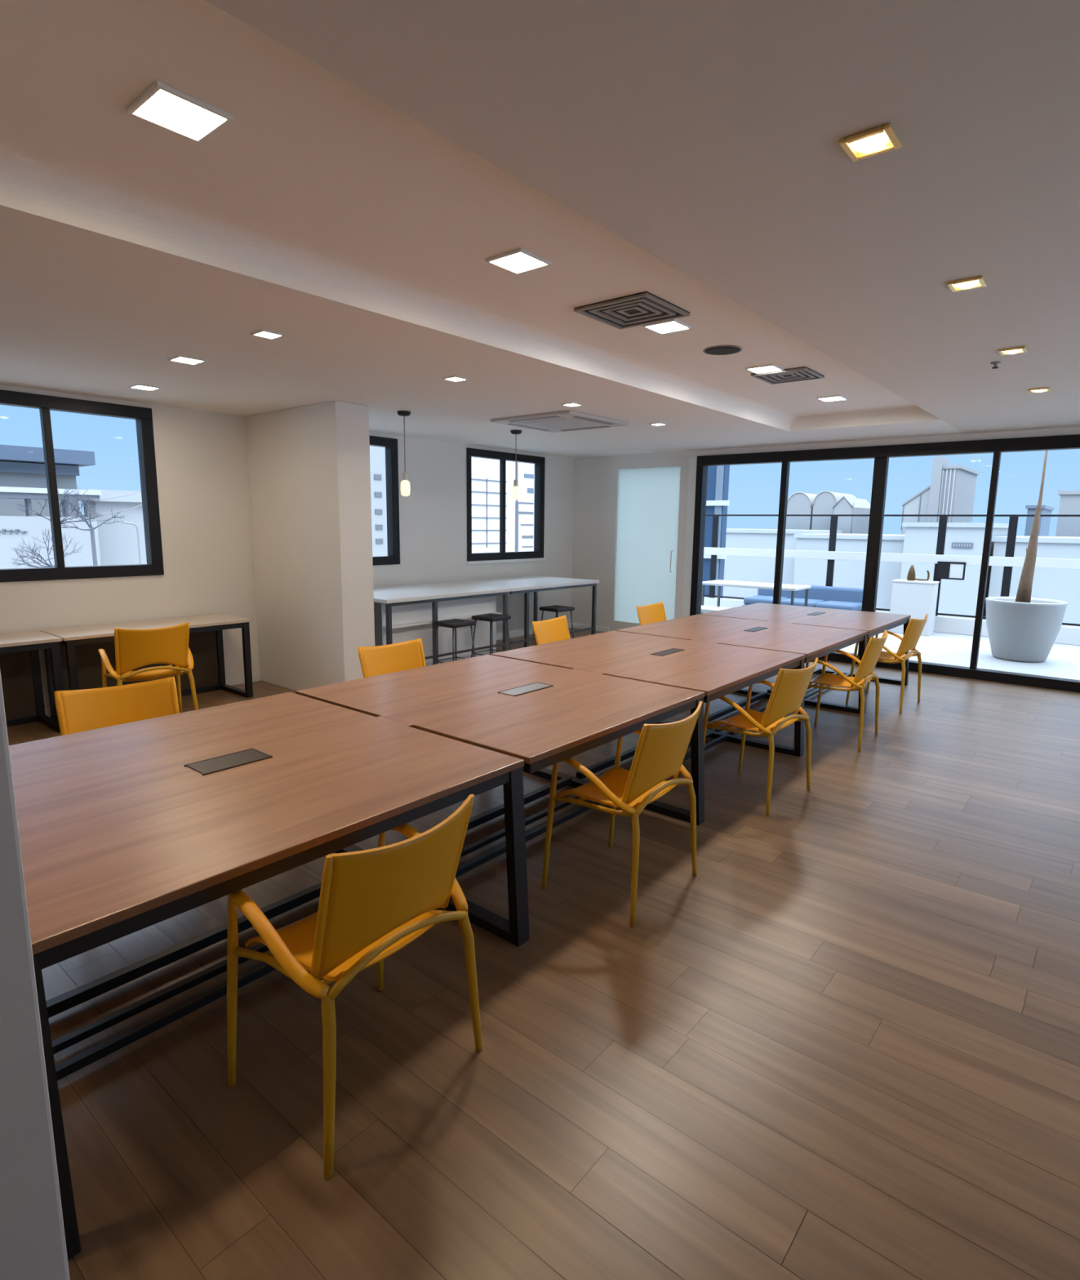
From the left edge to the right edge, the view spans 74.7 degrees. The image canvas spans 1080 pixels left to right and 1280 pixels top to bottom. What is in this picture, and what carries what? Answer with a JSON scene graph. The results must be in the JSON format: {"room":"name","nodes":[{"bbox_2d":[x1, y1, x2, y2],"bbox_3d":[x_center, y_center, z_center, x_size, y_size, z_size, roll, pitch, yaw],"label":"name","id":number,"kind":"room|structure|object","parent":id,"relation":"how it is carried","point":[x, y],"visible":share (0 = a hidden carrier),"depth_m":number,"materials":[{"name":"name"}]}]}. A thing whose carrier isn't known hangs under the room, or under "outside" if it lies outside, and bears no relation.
{"room":"open-plan office","nodes":[
{"label":"open-plan office","id":0,"kind":"room"},
{"bbox_2d":[0,671,70,1279],"bbox_3d":[-1.161,0.144,1.006,0.220,2.687,0.609,8,12,39],"label":"wall","id":1,"kind":"structure","parent":0,"point":[33,1243],"depth_m":1.25,"materials":[{"name":"white paint"}]},
{"bbox_2d":[93,489,142,515],"bbox_3d":[-8.864,4.124,16.266,0.070,16.724,1.350,8,12,39],"label":"power lines","id":2,"kind":"object","parent":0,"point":[140,490],"visible":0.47,"depth_m":14.95,"materials":[{"name":"grey"}]},
{"bbox_2d":[0,384,573,708],"bbox_3d":[-3.309,-0.955,6.935,0.200,2.890,12.120,8,12,39],"label":"wall","id":3,"kind":"structure","parent":0,"point":[202,456],"depth_m":7.00,"materials":[{"name":"white paint"}]},
{"bbox_2d":[0,389,164,582],"bbox_3d":[-4.304,-1.206,5.582,0.120,1.490,2.410,8,12,39],"label":"window","id":4,"kind":"structure","parent":3,"relation":"in","point":[143,416],"depth_m":6.04,"materials":[{"name":"black metal"}]},
{"bbox_2d":[44,622,571,716],"bbox_3d":[-3.242,0.446,7.095,0.015,0.075,11.720,8,12,39],"label":"baseboard","id":5,"kind":"structure","parent":3,"relation":"attached to","point":[255,677],"depth_m":7.38,"materials":[{"name":"white paint"}]},
{"bbox_2d":[368,435,399,565],"bbox_3d":[-2.275,-1.577,7.989,0.120,1.490,1.630,8,12,39],"label":"window","id":6,"kind":"structure","parent":3,"relation":"in","point":[390,445],"depth_m":8.51,"materials":[{"name":"black metal"}]},
{"bbox_2d":[466,448,545,560],"bbox_3d":[-0.494,-1.903,10.102,0.120,1.490,1.615,8,12,39],"label":"window","id":7,"kind":"structure","parent":3,"relation":"in","point":[540,462],"depth_m":10.06,"materials":[{"name":"black metal"}]},
{"bbox_2d":[466,557,546,564],"bbox_3d":[-0.461,-1.139,10.192,0.070,0.043,1.655,8,12,39],"label":"window sill","id":8,"kind":"structure","parent":3,"relation":"attached to","point":[468,562],"depth_m":10.09,"materials":[{"name":"white paint"}]},
{"bbox_2d":[245,400,374,690],"bbox_3d":[-2.243,-0.833,6.891,1.520,2.687,0.350,8,12,39],"label":"pillar","id":9,"kind":"structure","parent":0,"point":[308,466],"depth_m":6.57,"materials":[{"name":"white paint"}]},
{"bbox_2d":[0,0,1079,457],"bbox_3d":[0.440,-1.722,3.657,9.520,0.173,11.720,8,12,39],"label":"ceiling","id":10,"kind":"structure","parent":0,"point":[359,189],"depth_m":2.50,"materials":[{"name":"white paint"}]},
{"bbox_2d":[128,384,160,391],"bbox_3d":[-3.100,-1.980,5.548,0.173,0.009,0.173,8,12,39],"label":"recessed light","id":11,"kind":"object","parent":10,"relation":"in","point":[135,386],"visible":1,"depth_m":5.53,"materials":[{"name":"white paint"}]},
{"bbox_2d":[132,385,155,390],"bbox_3d":[-3.100,-1.981,5.547,0.145,0.006,0.145,8,12,39],"label":"diffuser","id":12,"kind":"object","parent":11,"relation":"attached to","point":[139,387],"depth_m":5.53,"materials":[{"name":"white"}]},
{"bbox_2d":[125,80,233,143],"bbox_3d":[-1.046,-1.527,2.055,0.213,0.013,0.213,8,12,39],"label":"recessed light","id":13,"kind":"object","parent":10,"relation":"in","point":[163,106],"visible":1,"depth_m":2.05,"materials":[{"name":"white paint"}]},
{"bbox_2d":[134,89,224,138],"bbox_3d":[-1.046,-1.530,2.055,0.185,0.006,0.185,8,12,39],"label":"diffuser","id":14,"kind":"object","parent":13,"relation":"attached to","point":[176,112],"depth_m":2.05,"materials":[{"name":"white"}]},
{"bbox_2d":[167,355,206,364],"bbox_3d":[-2.287,-1.812,4.585,0.173,0.009,0.173,8,12,39],"label":"recessed light","id":15,"kind":"object","parent":10,"relation":"in","point":[182,359],"visible":1,"depth_m":4.58,"materials":[{"name":"white paint"}]},
{"bbox_2d":[172,357,201,364],"bbox_3d":[-2.287,-1.814,4.585,0.145,0.006,0.145,8,12,39],"label":"diffuser","id":16,"kind":"object","parent":15,"relation":"attached to","point":[183,360],"depth_m":4.58,"materials":[{"name":"white"}]},
{"bbox_2d":[250,329,284,339],"bbox_3d":[-1.513,-1.696,3.931,0.133,0.009,0.133,8,12,39],"label":"recessed light","id":17,"kind":"object","parent":10,"relation":"in","point":[262,333],"visible":1,"depth_m":3.92,"materials":[{"name":"white paint"}]},
{"bbox_2d":[256,332,279,338],"bbox_3d":[-1.513,-1.698,3.930,0.105,0.006,0.105,8,12,39],"label":"diffuser","id":18,"kind":"object","parent":17,"relation":"attached to","point":[264,335],"depth_m":3.93,"materials":[{"name":"white"}]},
{"bbox_2d":[397,410,410,496],"bbox_3d":[-1.280,-1.758,6.695,0.124,0.777,0.124,8,12,39],"label":"pendant lamp","id":19,"kind":"object","parent":10,"relation":"hanging from","point":[405,484],"visible":1,"depth_m":6.70,"materials":[{"name":"grey"}]},
{"bbox_2d":[402,471,408,480],"bbox_3d":[-1.282,-1.557,6.728,0.052,0.080,0.052,8,12,39],"label":"socket","id":20,"kind":"object","parent":19,"relation":"attached to","point":[405,477],"depth_m":6.71,"materials":[{"name":"grey"}]},
{"bbox_2d":[442,375,468,382],"bbox_3d":[-0.607,-1.875,5.082,0.133,0.009,0.133,8,12,39],"label":"recessed light","id":21,"kind":"object","parent":10,"relation":"in","point":[455,379],"visible":1,"depth_m":5.08,"materials":[{"name":"white paint"}]},
{"bbox_2d":[445,377,463,381],"bbox_3d":[-0.607,-1.876,5.082,0.105,0.006,0.105,8,12,39],"label":"diffuser","id":22,"kind":"object","parent":21,"relation":"attached to","point":[446,379],"depth_m":5.08,"materials":[{"name":"white"}]},
{"bbox_2d":[510,430,521,499],"bbox_3d":[-0.271,-1.962,7.952,0.124,0.757,0.124,8,12,39],"label":"pendant lamp","id":23,"kind":"object","parent":10,"relation":"hanging from","point":[515,490],"visible":1,"depth_m":7.96,"materials":[{"name":"grey"}]},
{"bbox_2d":[485,248,551,275],"bbox_3d":[-0.095,-1.701,3.183,0.213,0.013,0.213,8,12,39],"label":"recessed light","id":24,"kind":"object","parent":10,"relation":"in","point":[518,261],"visible":1,"depth_m":3.18,"materials":[{"name":"white paint"}]},
{"bbox_2d":[492,252,545,271],"bbox_3d":[-0.095,-1.704,3.182,0.185,0.006,0.185,8,12,39],"label":"diffuser","id":25,"kind":"object","parent":24,"relation":"attached to","point":[508,261],"depth_m":3.18,"materials":[{"name":"white"}]},
{"bbox_2d":[490,410,629,432],"bbox_3d":[0.205,-2.187,7.128,1.000,0.036,1.000,8,12,39],"label":"air conditioner","id":26,"kind":"object","parent":10,"relation":"attached to","point":[565,420],"visible":1,"depth_m":6.98,"materials":[{"name":"grey"}]},
{"bbox_2d":[516,417,602,430],"bbox_3d":[0.205,-2.174,7.130,0.620,0.010,0.620,8,12,39],"label":"grille","id":27,"kind":"object","parent":26,"relation":"attached to","point":[555,424],"depth_m":7.08,"materials":[{"name":"grey"}]},
{"bbox_2d":[561,402,582,407],"bbox_3d":[0.277,-2.034,6.116,0.133,0.009,0.133,8,12,39],"label":"recessed light","id":28,"kind":"object","parent":10,"relation":"in","point":[571,404],"visible":1,"depth_m":6.09,"materials":[{"name":"white paint"}]},
{"bbox_2d":[573,291,689,329],"bbox_3d":[0.509,-1.810,3.901,0.460,0.021,0.460,8,12,39],"label":"ceiling vent","id":29,"kind":"object","parent":10,"relation":"in","point":[645,308],"visible":1,"depth_m":3.88,"materials":[{"name":"grey"}]},
{"bbox_2d":[642,319,692,334],"bbox_3d":[0.756,-1.857,4.193,0.213,0.013,0.213,8,12,39],"label":"recessed light","id":30,"kind":"object","parent":10,"relation":"in","point":[673,325],"visible":0.89,"depth_m":4.19,"materials":[{"name":"white paint"}]},
{"bbox_2d":[648,321,687,332],"bbox_3d":[0.756,-1.860,4.192,0.185,0.006,0.185,8,12,39],"label":"diffuser","id":31,"kind":"object","parent":30,"relation":"attached to","point":[660,326],"depth_m":4.20,"materials":[{"name":"white"}]},
{"bbox_2d":[702,345,742,355],"bbox_3d":[1.226,-1.943,4.751,0.256,0.012,0.256,8,12,39],"label":"ceiling speaker","id":32,"kind":"object","parent":10,"relation":"attached to","point":[717,349],"visible":1,"depth_m":4.72,"materials":[{"name":"grey"}]},
{"bbox_2d":[745,364,783,373],"bbox_3d":[1.681,-2.026,5.290,0.213,0.013,0.213,8,12,39],"label":"recessed light","id":33,"kind":"object","parent":10,"relation":"in","point":[768,368],"visible":1,"depth_m":5.28,"materials":[{"name":"white paint"}]},
{"bbox_2d":[749,365,778,373],"bbox_3d":[1.681,-2.029,5.290,0.185,0.006,0.185,8,12,39],"label":"diffuser","id":34,"kind":"object","parent":33,"relation":"attached to","point":[758,369],"depth_m":5.30,"materials":[{"name":"white"}]},
{"bbox_2d":[751,366,824,384],"bbox_3d":[1.930,-2.058,5.509,0.420,0.021,0.420,8,12,39],"label":"ceiling vent","id":35,"kind":"object","parent":10,"relation":"in","point":[804,373],"visible":1,"depth_m":5.50,"materials":[{"name":"grey"}]},
{"bbox_2d":[816,395,848,401],"bbox_3d":[2.673,-2.207,6.467,0.213,0.013,0.213,8,12,39],"label":"recessed light","id":36,"kind":"object","parent":10,"relation":"in","point":[837,397],"visible":1,"depth_m":6.47,"materials":[{"name":"white paint"}]},
{"bbox_2d":[820,396,844,400],"bbox_3d":[2.673,-2.211,6.466,0.185,0.006,0.185,8,12,39],"label":"diffuser","id":37,"kind":"object","parent":36,"relation":"attached to","point":[822,398],"depth_m":6.48,"materials":[{"name":"white"}]},
{"bbox_2d":[839,123,902,161],"bbox_3d":[0.889,-1.331,1.903,0.128,0.020,0.128,8,12,39],"label":"recessed light","id":38,"kind":"object","parent":10,"relation":"in","point":[870,143],"visible":1,"depth_m":1.89,"materials":[{"name":"gold metal"}]},
{"bbox_2d":[946,275,986,292],"bbox_3d":[1.805,-1.499,2.989,0.128,0.020,0.128,8,12,39],"label":"recessed light","id":39,"kind":"object","parent":10,"relation":"in","point":[970,283],"visible":1,"depth_m":2.97,"materials":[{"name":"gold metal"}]},
{"bbox_2d":[998,346,1027,355],"bbox_3d":[2.739,-1.670,4.097,0.128,0.020,0.128,8,12,39],"label":"recessed light","id":40,"kind":"object","parent":10,"relation":"in","point":[1018,349],"visible":1,"depth_m":4.07,"materials":[{"name":"gold metal"}]},
{"bbox_2d":[1028,386,1051,393],"bbox_3d":[3.699,-1.845,5.236,0.128,0.020,0.128,8,12,39],"label":"recessed light","id":41,"kind":"object","parent":10,"relation":"in","point":[1038,389],"visible":1,"depth_m":5.21,"materials":[{"name":"gold metal"}]},
{"bbox_2d":[6,627,1079,1279],"bbox_3d":[1.836,0.918,5.574,18.000,0.250,16.200,8,12,39],"label":"floor","id":42,"kind":"structure","parent":0,"point":[845,1045],"depth_m":2.26,"materials":[{"name":"brown wood"}]},
{"bbox_2d":[0,630,63,733],"bbox_3d":[-4.428,0.410,5.143,0.595,0.750,1.537,8,12,39],"label":"desk","id":43,"kind":"object","parent":42,"relation":"on","point":[20,662],"visible":0.98,"depth_m":5.73,"materials":[{"name":"laminate"}]},
{"bbox_2d":[53,676,179,735],"bbox_3d":[-1.926,0.668,3.372,0.630,0.868,0.550,-8,12,-42],"label":"armchair","id":44,"kind":"object","parent":42,"relation":"on","point":[85,709],"visible":0.22,"depth_m":3.48,"materials":[{"name":"plastic"}]},
{"bbox_2d":[39,613,253,719],"bbox_3d":[-3.438,0.229,6.318,0.595,0.750,1.532,8,12,39],"label":"desk","id":45,"kind":"object","parent":42,"relation":"on","point":[80,656],"visible":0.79,"depth_m":6.32,"materials":[{"name":"laminate"}]},
{"bbox_2d":[97,622,198,712],"bbox_3d":[-3.106,0.285,5.626,0.630,0.868,0.550,-8,12,-42],"label":"armchair","id":46,"kind":"object","parent":42,"relation":"on","point":[135,649],"visible":0.96,"depth_m":5.44,"materials":[{"name":"plastic"}]},
{"bbox_2d":[8,692,529,1260],"bbox_3d":[-1.219,0.842,2.718,1.756,0.755,1.680,8,12,39],"label":"work table","id":47,"kind":"object","parent":42,"relation":"on","point":[126,828],"visible":0.8,"depth_m":2.39,"materials":[{"name":"brown wood"}]},
{"bbox_2d":[226,794,482,1178],"bbox_3d":[-0.534,0.892,2.101,0.550,0.868,0.630,8,12,37],"label":"armchair","id":48,"kind":"object","parent":42,"relation":"on","point":[374,903],"visible":1,"depth_m":1.89,"materials":[{"name":"plastic"}]},
{"bbox_2d":[357,638,426,678],"bbox_3d":[-0.840,0.469,4.661,0.550,0.868,0.630,9,12,41],"label":"armchair","id":49,"kind":"object","parent":42,"relation":"on","point":[375,660],"visible":0.28,"depth_m":4.78,"materials":[{"name":"plastic"}]},
{"bbox_2d":[373,582,511,666],"bbox_3d":[-1.402,-0.132,8.200,1.200,0.900,1.850,8,12,39],"label":"bar table","id":50,"kind":"object","parent":42,"relation":"on","point":[410,612],"visible":0.63,"depth_m":7.95,"materials":[{"name":"white"}]},
{"bbox_2d":[432,618,475,664],"bbox_3d":[-0.915,0.112,7.584,0.348,0.631,0.368,8,12,39],"label":"bar stool","id":51,"kind":"object","parent":42,"relation":"on","point":[453,623],"visible":0.8,"depth_m":7.51,"materials":[{"name":"black"}]},
{"bbox_2d":[471,613,511,657],"bbox_3d":[-0.556,0.033,8.086,0.348,0.631,0.368,7,11,36],"label":"bar stool","id":52,"kind":"object","parent":42,"relation":"on","point":[491,617],"visible":0.8,"depth_m":8.01,"materials":[{"name":"grey metal"}]},
{"bbox_2d":[295,654,705,877],"bbox_3d":[-0.199,0.652,3.942,1.724,0.755,1.529,8,12,39],"label":"work table","id":53,"kind":"object","parent":42,"relation":"on","point":[541,715],"visible":0.77,"depth_m":3.73,"materials":[{"name":"brown wood"}]},
{"bbox_2d":[444,575,599,647],"bbox_3d":[-0.222,-0.348,9.599,1.200,0.900,1.825,8,12,39],"label":"bar table","id":54,"kind":"object","parent":42,"relation":"on","point":[519,584],"visible":0.61,"depth_m":9.35,"materials":[{"name":"white"}]},
{"bbox_2d":[532,615,570,644],"bbox_3d":[0.259,0.263,5.995,0.550,0.868,0.630,7,11,33],"label":"armchair","id":55,"kind":"object","parent":42,"relation":"on","point":[554,629],"visible":0.2,"depth_m":6.12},
{"bbox_2d":[539,604,574,638],"bbox_3d":[0.212,-0.107,8.997,0.348,0.631,0.368,9,13,42],"label":"bar stool","id":56,"kind":"object","parent":42,"relation":"on","point":[556,608],"visible":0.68,"depth_m":8.89,"materials":[{"name":"grey metal"}]},
{"bbox_2d":[541,701,702,926],"bbox_3d":[0.405,0.714,3.253,0.550,0.868,0.630,8,12,38],"label":"armchair","id":57,"kind":"object","parent":42,"relation":"on","point":[660,751],"visible":0.98,"depth_m":3.05,"materials":[{"name":"plastic"}]},
{"bbox_2d":[490,630,805,778],"bbox_3d":[0.797,0.470,5.123,1.724,0.755,1.579,8,12,39],"label":"work table","id":58,"kind":"object","parent":42,"relation":"on","point":[717,670],"visible":0.69,"depth_m":4.95,"materials":[{"name":"brown wood"}]},
{"bbox_2d":[635,601,666,625],"bbox_3d":[1.294,0.079,7.192,0.550,0.868,0.630,8,12,39],"label":"armchair","id":59,"kind":"object","parent":42,"relation":"on","point":[653,613],"visible":0.22,"depth_m":7.34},
{"bbox_2d":[701,605,728,613],"bbox_3d":[2.799,-0.271,10.900,1.700,0.420,0.440,8,12,39],"label":"bench","id":60,"kind":"object","parent":42,"relation":"on","point":[704,609],"visible":0.02,"depth_m":10.88,"materials":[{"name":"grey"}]},
{"bbox_2d":[615,614,868,735],"bbox_3d":[1.808,0.285,6.323,1.724,0.755,1.579,8,12,39],"label":"work table","id":61,"kind":"object","parent":42,"relation":"on","point":[813,642],"visible":0.75,"depth_m":6.18,"materials":[{"name":"brown wood"}]},
{"bbox_2d":[701,579,811,613],"bbox_3d":[3.520,-0.558,11.696,1.620,0.745,0.700,8,12,39],"label":"table","id":62,"kind":"object","parent":42,"relation":"on","point":[719,583],"visible":0.67,"depth_m":11.48,"materials":[{"name":"grey"}]},
{"bbox_2d":[703,657,818,815],"bbox_3d":[1.373,0.537,4.401,0.550,0.868,0.630,9,13,43],"label":"armchair","id":63,"kind":"object","parent":42,"relation":"on","point":[790,686],"visible":0.97,"depth_m":4.19,"materials":[{"name":"plastic"}]},
{"bbox_2d":[742,582,863,610],"bbox_3d":[4.561,-0.598,12.275,1.900,0.660,0.820,8,12,39],"label":"sofa","id":64,"kind":"object","parent":42,"relation":"on","point":[823,597],"visible":0.51,"depth_m":12.17,"materials":[{"name":"blue fabric"}]},
{"bbox_2d":[743,595,788,604],"bbox_3d":[4.045,-0.698,12.628,0.610,0.130,0.640,8,12,39],"label":"seat cushion","id":65,"kind":"object","parent":64,"relation":"on","point":[758,598],"depth_m":12.50,"materials":[{"name":"blue fabric"}]},
{"bbox_2d":[780,597,825,607],"bbox_3d":[4.529,-0.627,12.231,0.610,0.130,0.640,8,12,39],"label":"seat cushion","id":66,"kind":"object","parent":64,"relation":"on","point":[812,602],"depth_m":12.09,"materials":[{"name":"blue fabric"}]},
{"bbox_2d":[815,600,862,610],"bbox_3d":[5.013,-0.556,11.834,0.610,0.130,0.640,8,12,39],"label":"seat cushion","id":67,"kind":"object","parent":64,"relation":"on","point":[842,605],"depth_m":11.69,"materials":[{"name":"blue fabric"}]},
{"bbox_2d":[699,602,911,698],"bbox_3d":[2.813,0.101,7.515,1.724,0.755,1.560,8,12,39],"label":"work table","id":68,"kind":"object","parent":42,"relation":"on","point":[876,623],"visible":0.74,"depth_m":7.38,"materials":[{"name":"brown wood"}]},
{"bbox_2d":[793,629,888,751],"bbox_3d":[2.402,0.354,5.591,0.550,0.868,0.630,8,12,36],"label":"armchair","id":69,"kind":"object","parent":42,"relation":"on","point":[874,646],"visible":0.95,"depth_m":5.39,"materials":[{"name":"plastic"}]},
{"bbox_2d":[845,613,928,713],"bbox_3d":[3.319,0.181,6.710,0.550,0.868,0.630,9,13,42],"label":"armchair","id":70,"kind":"object","parent":42,"relation":"on","point":[915,627],"visible":0.82,"depth_m":6.47,"materials":[{"name":"plastic"}]},
{"bbox_2d":[703,514,1079,645],"bbox_3d":[6.776,-1.032,11.249,17.800,1.897,0.120,8,12,39],"label":"guardrail","id":71,"kind":"object","parent":42,"relation":"on","point":[1068,635],"visible":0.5,"depth_m":11.48,"materials":[{"name":"grey"}]},
{"bbox_2d":[935,561,966,580],"bbox_3d":[6.580,-1.111,11.329,0.400,0.280,0.020,8,12,39],"label":"box","id":72,"kind":"object","parent":71,"relation":"attached to","point":[945,570],"visible":1,"depth_m":11.32,"materials":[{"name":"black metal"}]},
{"bbox_2d":[888,579,939,635],"bbox_3d":[6.006,-0.529,11.383,0.620,0.845,0.340,8,12,39],"label":"plinth","id":73,"kind":"object","parent":42,"relation":"on","point":[916,598],"visible":0.91,"depth_m":11.22,"materials":[{"name":"grey"}]},
{"bbox_2d":[906,564,929,581],"bbox_3d":[6.035,-1.066,11.276,0.321,0.250,0.124,8,12,39],"label":"bronze ornament","id":74,"kind":"object","parent":73,"relation":"on","point":[911,574],"visible":1,"depth_m":11.30,"materials":[{"name":"brown"}]},
{"bbox_2d":[985,596,1067,662],"bbox_3d":[6.290,-0.138,9.229,0.890,0.775,0.890,8,12,39],"label":"planter pot","id":75,"kind":"object","parent":42,"relation":"on","point":[1019,632],"visible":0.98,"depth_m":8.95,"materials":[{"name":"ceramic"}]},
{"bbox_2d":[1015,450,1048,602],"bbox_3d":[6.284,-1.638,9.002,0.170,2.403,0.166,1,9,1],"label":"slender tree","id":76,"kind":"object","parent":75,"relation":"on","point":[1024,592],"visible":0.9,"depth_m":9.04,"materials":[{"name":"brown plant"}]},
{"bbox_2d":[570,426,1079,631],"bbox_3d":[4.316,-1.097,8.334,9.720,2.890,0.200,8,12,39],"label":"wall","id":77,"kind":"structure","parent":0,"point":[593,477],"depth_m":10.94,"materials":[{"name":"white paint"}]},
{"bbox_2d":[573,623,608,631],"bbox_3d":[0.796,-0.197,11.299,0.744,0.075,0.015,8,12,39],"label":"baseboard","id":78,"kind":"structure","parent":77,"relation":"attached to","point":[575,625],"depth_m":11.29,"materials":[{"name":"white paint"}]},
{"bbox_2d":[609,457,688,631],"bbox_3d":[1.586,-1.332,10.470,1.260,2.600,0.118,8,12,39],"label":"door","id":79,"kind":"structure","parent":77,"relation":"in","point":[650,496],"depth_m":10.45,"materials":[{"name":"white paint"}]},
{"bbox_2d":[681,457,697,617],"bbox_3d":[2.151,-1.260,10.069,0.130,2.600,0.140,8,12,39],"label":"trim","id":80,"kind":"structure","parent":77,"relation":"attached to","point":[692,460],"depth_m":9.98,"materials":[{"name":"white paint"}]},
{"bbox_2d":[689,434,1079,692],"bbox_3d":[4.971,-0.852,7.748,7.220,2.610,0.150,8,12,39],"label":"sliding door frame","id":81,"kind":"structure","parent":77,"relation":"in","point":[881,455],"depth_m":8.36,"materials":[{"name":"black metal"}]},
{"label":"outside","id":82,"kind":"structure","parent":0,"visible":0},
{"bbox_3d":[75.354,-1.139,107.508,620.000,0.500,580.000,8,12,39],"label":"ground","id":83,"kind":"structure","parent":82,"visible":0},
{"bbox_2d":[8,528,83,567],"bbox_3d":[-9.254,5.350,14.071,1.172,15.007,1.029,0,9,-3],"label":"bare tree","id":84,"kind":"object","parent":83,"relation":"on","point":[47,548],"visible":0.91,"depth_m":13.02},
{"bbox_2d":[0,444,95,516],"bbox_3d":[-16.331,4.059,16.276,7.700,16.680,9.660,8,12,39],"label":"building","id":85,"kind":"structure","parent":83,"relation":"on","point":[20,466],"depth_m":15.64,"materials":[{"name":"concrete"}]},
{"bbox_2d":[0,486,101,568],"bbox_3d":[-12.291,5.067,13.249,0.550,15.760,8.400,8,12,39],"label":"wall","id":86,"kind":"structure","parent":83,"relation":"on","point":[12,528],"depth_m":14.33,"materials":[{"name":"grey"}]},
{"bbox_2d":[10,486,107,524],"bbox_3d":[-8.984,4.910,14.384,1.558,15.780,0.585,-6,11,-35],"label":"bare tree","id":87,"kind":"object","parent":83,"relation":"on","point":[64,494],"visible":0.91,"depth_m":13.26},
{"bbox_2d":[58,490,127,565],"bbox_3d":[-8.952,4.808,15.085,1.321,15.754,0.671,-4,10,-25],"label":"bare tree","id":88,"kind":"object","parent":83,"relation":"on","point":[91,529],"visible":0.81,"depth_m":13.85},
{"bbox_2d":[75,488,146,565],"bbox_3d":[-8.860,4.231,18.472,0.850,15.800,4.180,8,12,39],"label":"building","id":89,"kind":"structure","parent":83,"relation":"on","point":[117,542],"depth_m":16.01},
{"bbox_2d":[121,521,141,564],"bbox_3d":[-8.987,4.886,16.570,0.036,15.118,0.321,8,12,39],"label":"street lamp","id":90,"kind":"object","parent":83,"relation":"on","point":[131,523],"visible":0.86,"depth_m":15.50,"materials":[{"name":"grey"}]},
{"bbox_2d":[369,445,387,556],"bbox_3d":[-11.337,0.563,30.944,12.000,18.950,3.450,8,12,39],"label":"block","id":91,"kind":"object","parent":83,"relation":"on","point":[377,454],"visible":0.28,"depth_m":26.94,"materials":[{"name":"grey"}]},
{"bbox_2d":[471,457,533,553],"bbox_3d":[-5.909,-1.771,36.907,12.300,21.750,13.400,8,12,39],"label":"apartment block","id":92,"kind":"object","parent":83,"relation":"on","point":[485,472],"visible":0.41,"depth_m":31.63,"materials":[{"name":"grey"}]},
{"bbox_2d":[702,465,729,598],"bbox_3d":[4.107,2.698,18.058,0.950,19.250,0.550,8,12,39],"label":"block","id":93,"kind":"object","parent":83,"relation":"on","point":[717,502],"visible":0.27,"depth_m":16.93,"materials":[{"name":"blue"}]},
{"bbox_2d":[722,528,842,599],"bbox_3d":[17.269,-1.250,56.365,9.500,14.950,8.300,8,12,39],"label":"building","id":94,"kind":"structure","parent":83,"relation":"on","point":[736,568],"depth_m":51.78,"materials":[{"name":"paint"}]},
{"bbox_2d":[785,492,817,529],"bbox_3d":[23.405,-3.769,62.604,2.186,18.043,6.080,8,12,39],"label":"vaulted hall","id":95,"kind":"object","parent":83,"relation":"on","point":[798,503],"visible":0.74,"depth_m":59.09,"materials":[{"name":"grey"}]},
{"bbox_2d":[811,490,856,529],"bbox_3d":[25.058,-3.553,61.245,1.986,18.093,6.080,8,12,39],"label":"vaulted hall","id":96,"kind":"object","parent":83,"relation":"on","point":[823,502],"visible":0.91,"depth_m":57.89,"materials":[{"name":"grey"}]},
{"bbox_2d":[793,533,904,611],"bbox_3d":[22.799,-0.004,49.921,7.400,14.700,9.300,8,12,39],"label":"building","id":97,"kind":"structure","parent":83,"relation":"on","point":[807,571],"depth_m":45.70,"materials":[{"name":"paint"}]},
{"bbox_2d":[831,496,870,533],"bbox_3d":[25.756,-3.008,59.416,1.625,17.623,6.090,8,12,39],"label":"gabled house","id":98,"kind":"structure","parent":83,"relation":"on","point":[846,505],"depth_m":56.22,"materials":[{"name":"grey"}]},
{"bbox_2d":[900,485,930,534],"bbox_3d":[30.437,-3.083,57.493,2.000,18.500,5.200,8,12,39],"label":"sloped roof hall","id":99,"kind":"structure","parent":83,"relation":"on","point":[918,504],"depth_m":54.33,"materials":[{"name":"grey"}]},
{"bbox_2d":[926,457,979,522],"bbox_3d":[32.256,-3.822,56.406,1.800,20.350,8.450,8,12,39],"label":"tower block","id":100,"kind":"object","parent":83,"relation":"on","point":[953,487],"visible":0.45,"depth_m":52.34,"materials":[{"name":"concrete"}]},
{"bbox_2d":[900,516,1008,619],"bbox_3d":[25.303,0.399,43.921,4.300,15.900,9.300,8,12,39],"label":"building","id":101,"kind":"structure","parent":83,"relation":"on","point":[957,597],"depth_m":39.44,"materials":[{"name":"grey"}]},
{"bbox_2d":[985,536,1079,626],"bbox_3d":[33.043,1.886,38.944,14.200,14.750,9.300,8,12,39],"label":"building","id":102,"kind":"structure","parent":83,"relation":"on","point":[1055,584],"depth_m":37.33,"materials":[{"name":"paint"}]},
{"bbox_2d":[1024,505,1054,536],"bbox_3d":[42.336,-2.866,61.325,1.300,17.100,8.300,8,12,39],"label":"tower block","id":103,"kind":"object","parent":83,"relation":"on","point":[1044,523],"visible":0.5,"depth_m":57.43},
{"bbox_2d":[1055,490,1079,537],"bbox_3d":[37.674,-1.317,49.691,3.350,17.700,8.300,8,12,39],"label":"tower block","id":104,"kind":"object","parent":83,"relation":"on","point":[1069,503],"visible":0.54,"depth_m":46.05,"materials":[{"name":"concrete"}]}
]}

